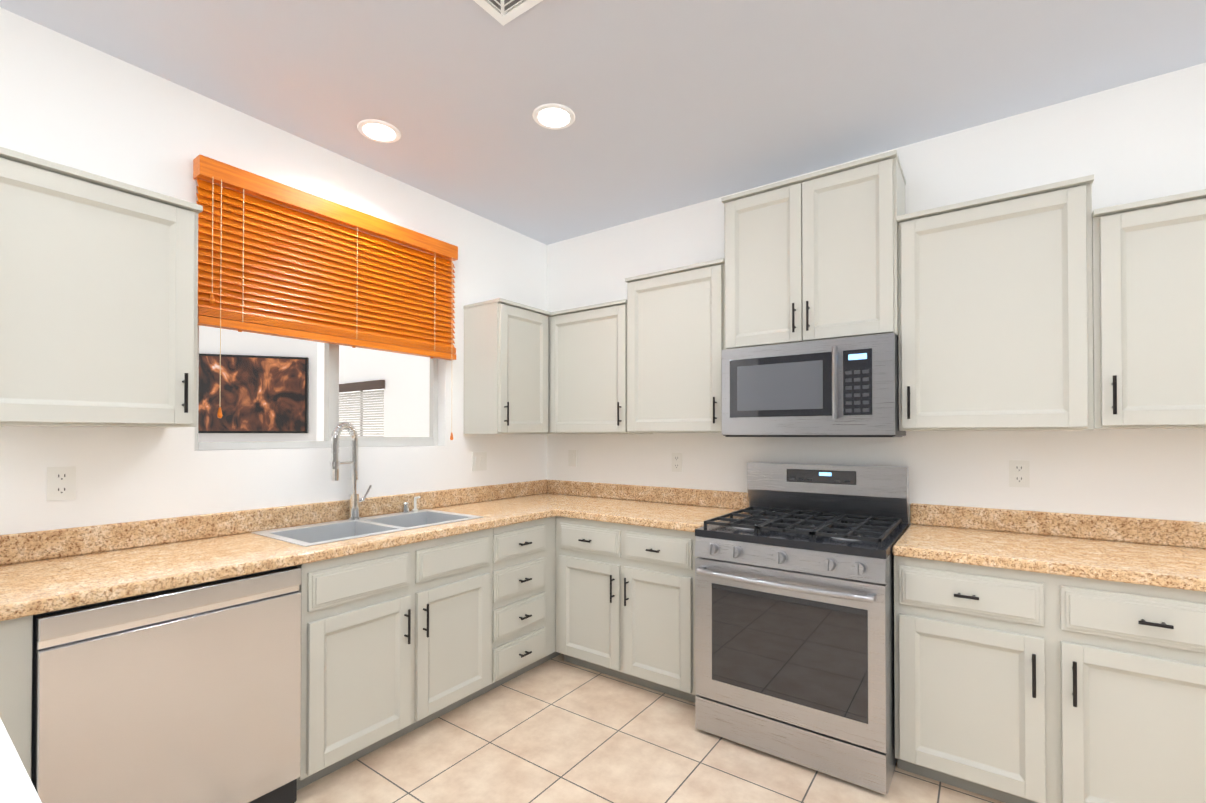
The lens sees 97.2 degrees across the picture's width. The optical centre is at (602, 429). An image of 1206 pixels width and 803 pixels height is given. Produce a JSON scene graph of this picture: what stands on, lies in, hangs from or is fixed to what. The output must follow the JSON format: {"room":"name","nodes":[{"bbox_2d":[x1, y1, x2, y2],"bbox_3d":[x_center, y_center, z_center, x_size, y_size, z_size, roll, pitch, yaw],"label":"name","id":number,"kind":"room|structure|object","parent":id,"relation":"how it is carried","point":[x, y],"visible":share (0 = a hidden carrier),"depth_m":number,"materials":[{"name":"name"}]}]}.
{"room":"kitchen","nodes":[
{"label":"kitchen","id":0,"kind":"room"},
{"bbox_2d":[0,718,41,802],"bbox_3d":[-1.253,0.820,0.869,2.249,1.070,0.200,0,-1,36],"label":"wall","id":1,"kind":"structure","parent":0,"point":[16,785],"depth_m":0.43,"materials":[{"name":"white paint"}]},
{"bbox_2d":[198,325,323,441],"bbox_3d":[-3.614,0.007,4.849,1.960,2.770,1.040,0,-1,-16],"label":"wall","id":2,"kind":"structure","parent":0,"point":[234,342],"depth_m":4.67,"materials":[{"name":"white paint"}]},
{"bbox_2d":[198,353,308,432],"bbox_3d":[-3.092,-0.305,4.565,1.000,0.670,0.044,0,-1,-16],"label":"painting","id":3,"kind":"object","parent":2,"relation":"attached to","point":[262,394],"visible":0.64,"depth_m":4.57,"materials":[{"name":"black"}]},
{"bbox_2d":[0,7,547,565],"bbox_3d":[-1.703,-0.017,2.301,0.140,2.770,6.570,0,-1,36],"label":"wall","id":4,"kind":"structure","parent":0,"point":[68,101],"depth_m":2.24,"materials":[{"name":"white paint"}]},
{"bbox_2d":[46,466,75,500],"bbox_3d":[-1.913,0.189,1.876,0.008,0.118,0.072,0,-1,36],"label":"electrical outlet","id":5,"kind":"object","parent":4,"relation":"attached to","point":[61,483],"visible":1,"depth_m":1.87,"materials":[{"name":"white plastic"}]},
{"bbox_2d":[0,147,202,427],"bbox_3d":[-1.758,-0.417,1.793,0.360,0.810,0.583,0,-1,36],"label":"upper cabinet","id":6,"kind":"object","parent":4,"relation":"attached to","point":[98,301],"visible":1,"depth_m":1.72,"materials":[{"name":"beige paint"}]},
{"bbox_2d":[194,180,437,449],"bbox_3d":[-1.396,-0.492,2.768,0.050,1.168,1.258,0,-1,36],"label":"window","id":7,"kind":"structure","parent":4,"relation":"in","point":[331,386],"depth_m":2.74,"materials":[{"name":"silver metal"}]},
{"bbox_2d":[193,154,457,439],"bbox_3d":[-1.281,-0.528,2.697,0.086,1.170,1.302,0,-1,36],"label":"window blind","id":8,"kind":"object","parent":7,"relation":"attached to","point":[275,258],"visible":0.98,"depth_m":2.54,"materials":[{"name":"orange wood"}]},
{"bbox_2d":[339,380,384,436],"bbox_3d":[-3.818,-0.079,7.890,2.050,1.200,0.130,0,-1,36],"label":"window blind","id":9,"kind":"object","parent":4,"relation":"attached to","point":[361,407],"visible":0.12,"depth_m":7.63,"materials":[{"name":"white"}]},
{"bbox_2d":[472,452,486,470],"bbox_3d":[-0.796,0.204,3.432,0.011,0.118,0.118,0,-1,36],"label":"light switch","id":10,"kind":"object","parent":4,"relation":"attached to","point":[479,461],"visible":1,"depth_m":3.43,"materials":[{"name":"white plastic"}]},
{"bbox_2d":[463,298,549,433],"bbox_3d":[-0.601,-0.376,3.408,0.360,0.805,0.447,0,-1,36],"label":"upper cabinet","id":11,"kind":"object","parent":4,"relation":"attached to","point":[505,366],"visible":1,"depth_m":3.27,"materials":[{"name":"beige paint"}]},
{"bbox_2d":[0,0,1205,244],"bbox_3d":[-2.822,-1.424,3.122,11.780,0.060,6.880,0,-1,36],"label":"ceiling","id":12,"kind":"structure","parent":0,"point":[674,104],"depth_m":2.10,"materials":[{"name":"grey paint"}]},
{"bbox_2d":[357,119,400,142],"bbox_3d":[-1.048,-1.396,2.490,0.192,0.007,0.192,0,-1,36],"label":"recessed light","id":13,"kind":"object","parent":12,"relation":"in","point":[376,130],"visible":1,"depth_m":2.48,"materials":[{"name":"white plastic"}]},
{"bbox_2d":[473,0,542,25],"bbox_3d":[-0.304,-1.403,1.588,0.360,0.010,0.360,0,-1,36],"label":"ceiling vent","id":14,"kind":"object","parent":12,"relation":"in","point":[503,12],"visible":1,"depth_m":1.76,"materials":[{"name":"white metal"}]},
{"bbox_2d":[532,103,574,129],"bbox_3d":[-0.219,-1.397,2.376,0.192,0.007,0.192,0,-1,36],"label":"recessed light","id":15,"kind":"object","parent":12,"relation":"in","point":[554,116],"visible":1,"depth_m":2.36,"materials":[{"name":"white plastic"}]},
{"bbox_2d":[294,654,1004,802],"bbox_3d":[-2.822,1.406,3.095,11.780,0.060,6.880,0,-1,36],"label":"floor","id":16,"kind":"structure","parent":0,"point":[558,729],"depth_m":2.18,"materials":[{"name":"tile"}]},
{"bbox_2d":[31,565,301,802],"bbox_3d":[-1.535,0.930,1.837,0.602,0.868,0.672,0,-1,36],"label":"dishwasher","id":17,"kind":"object","parent":16,"relation":"on","point":[189,694],"visible":0.9,"depth_m":1.63,"materials":[{"name":"silver metal"}]},
{"bbox_2d":[0,516,560,789],"bbox_3d":[-0.972,0.935,2.614,0.662,0.872,2.826,0,-1,36],"label":"base cabinet","id":18,"kind":"object","parent":16,"relation":"on","point":[397,642],"visible":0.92,"depth_m":2.27,"materials":[{"name":"beige paint"}]},
{"bbox_2d":[0,479,593,620],"bbox_3d":[-0.979,0.427,2.618,0.660,0.141,2.841,0,-1,36],"label":"countertop","id":19,"kind":"structure","parent":18,"relation":"on","point":[91,566],"depth_m":1.99,"materials":[{"name":"stone"}]},
{"bbox_2d":[330,421,371,520],"bbox_3d":[-1.256,0.206,2.639,0.119,0.494,0.236,0,-1,36],"label":"faucet","id":20,"kind":"object","parent":19,"relation":"on","point":[335,463],"visible":1,"depth_m":2.66,"materials":[{"name":"silver metal"}]},
{"bbox_2d":[251,509,482,546],"bbox_3d":[-1.088,0.546,2.561,0.494,0.187,0.904,0,-1,36],"label":"sink","id":21,"kind":"object","parent":19,"relation":"in","point":[320,533],"visible":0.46,"depth_m":2.57,"materials":[{"name":"silver metal"}]},
{"bbox_2d":[402,502,408,512],"bbox_3d":[-1.086,0.427,2.924,0.033,0.058,0.034,0,-1,36],"label":"air gap","id":22,"kind":"object","parent":21,"relation":"on","point":[405,507],"visible":0.96,"depth_m":2.91,"materials":[{"name":"silver metal"}]},
{"bbox_2d":[412,496,419,511],"bbox_3d":[-1.041,0.412,2.966,0.056,0.088,0.032,0,-1,36],"label":"soap pump","id":23,"kind":"object","parent":21,"relation":"on","point":[415,509],"visible":0.92,"depth_m":2.97,"materials":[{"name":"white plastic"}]},
{"bbox_2d":[552,483,748,531],"bbox_3d":[0.293,0.431,3.057,0.895,0.141,0.645,0,-1,36],"label":"countertop","id":24,"kind":"structure","parent":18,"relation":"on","point":[646,506],"depth_m":3.16,"materials":[{"name":"stone"}]},
{"bbox_2d":[556,516,696,702],"bbox_3d":[0.265,0.939,3.057,0.940,0.872,0.662,0,-1,36],"label":"base cabinet","id":25,"kind":"object","parent":16,"relation":"on","point":[625,602],"visible":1,"depth_m":2.79,"materials":[{"name":"beige paint"}]},
{"bbox_2d":[695,462,908,794],"bbox_3d":[0.925,0.774,2.457,0.775,1.192,0.820,0,-1,36],"label":"range","id":26,"kind":"object","parent":16,"relation":"on","point":[794,613],"visible":1,"depth_m":2.19,"materials":[{"name":"silver metal"}]},
{"bbox_2d":[894,556,1205,802],"bbox_3d":[1.703,0.930,2.047,0.956,0.872,0.627,0,-1,36],"label":"base cabinet","id":27,"kind":"object","parent":16,"relation":"on","point":[1014,686],"visible":1,"depth_m":1.79,"materials":[{"name":"beige paint"}]},
{"bbox_2d":[892,503,1205,591],"bbox_3d":[2.100,0.419,1.767,1.937,0.141,0.636,0,-1,36],"label":"countertop","id":28,"kind":"structure","parent":27,"relation":"on","point":[1158,561],"depth_m":2.06,"materials":[{"name":"stone"}]},
{"bbox_2d":[548,62,1205,548],"bbox_3d":[1.360,-0.012,2.781,4.260,2.770,0.140,0,-1,36],"label":"wall","id":29,"kind":"structure","parent":0,"point":[1145,139],"depth_m":2.40,"materials":[{"name":"white paint"}]},
{"bbox_2d":[568,450,576,465],"bbox_3d":[-0.221,0.203,3.817,0.072,0.118,0.011,0,-1,36],"label":"light switch","id":30,"kind":"object","parent":29,"relation":"attached to","point":[572,457],"visible":1,"depth_m":3.81,"materials":[{"name":"white plastic"}]},
{"bbox_2d":[547,299,652,433],"bbox_3d":[-0.151,-0.374,3.556,0.918,0.805,0.360,0,-1,36],"label":"upper cabinet","id":31,"kind":"object","parent":29,"relation":"attached to","point":[587,369],"visible":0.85,"depth_m":3.35,"materials":[{"name":"beige paint"}]},
{"bbox_2d":[625,258,724,432],"bbox_3d":[0.472,-0.444,3.110,0.622,0.925,0.360,0,-1,36],"label":"upper cabinet","id":32,"kind":"object","parent":29,"relation":"attached to","point":[675,332],"visible":0.92,"depth_m":2.99,"materials":[{"name":"beige paint"}]},
{"bbox_2d":[672,453,681,471],"bbox_3d":[0.463,0.203,3.329,0.072,0.118,0.008,0,-1,36],"label":"electrical outlet","id":33,"kind":"object","parent":29,"relation":"attached to","point":[676,462],"visible":1,"depth_m":3.33,"materials":[{"name":"white plastic"}]},
{"bbox_2d":[721,150,905,349],"bbox_3d":[1.048,-0.821,2.689,0.814,0.805,0.380,0,-1,36],"label":"upper cabinet","id":34,"kind":"object","parent":29,"relation":"attached to","point":[813,256],"visible":1,"depth_m":2.53,"materials":[{"name":"beige paint"}]},
{"bbox_2d":[722,333,905,436],"bbox_3d":[1.030,-0.190,2.646,0.786,0.450,0.458,0,-1,36],"label":"microwave","id":35,"kind":"object","parent":34,"relation":"attached to","point":[844,387],"visible":0.96,"depth_m":2.47,"materials":[{"name":"grey metal"}]},
{"bbox_2d":[897,175,1093,430],"bbox_3d":[1.644,-0.470,2.271,0.644,0.945,0.360,0,-1,36],"label":"upper cabinet","id":36,"kind":"object","parent":29,"relation":"attached to","point":[995,312],"visible":1,"depth_m":2.14,"materials":[{"name":"beige paint"}]},
{"bbox_2d":[1009,460,1029,487],"bbox_3d":[1.836,0.194,2.344,0.072,0.118,0.008,0,-1,36],"label":"electrical outlet","id":37,"kind":"object","parent":29,"relation":"attached to","point":[1019,473],"visible":1,"depth_m":2.34,"materials":[{"name":"white plastic"}]},
{"bbox_2d":[1092,189,1205,428],"bbox_3d":[2.161,-0.411,1.899,0.636,0.810,0.360,0,-1,36],"label":"upper cabinet","id":38,"kind":"object","parent":29,"relation":"attached to","point":[1149,306],"visible":0.94,"depth_m":1.89,"materials":[{"name":"beige paint"}]}
]}

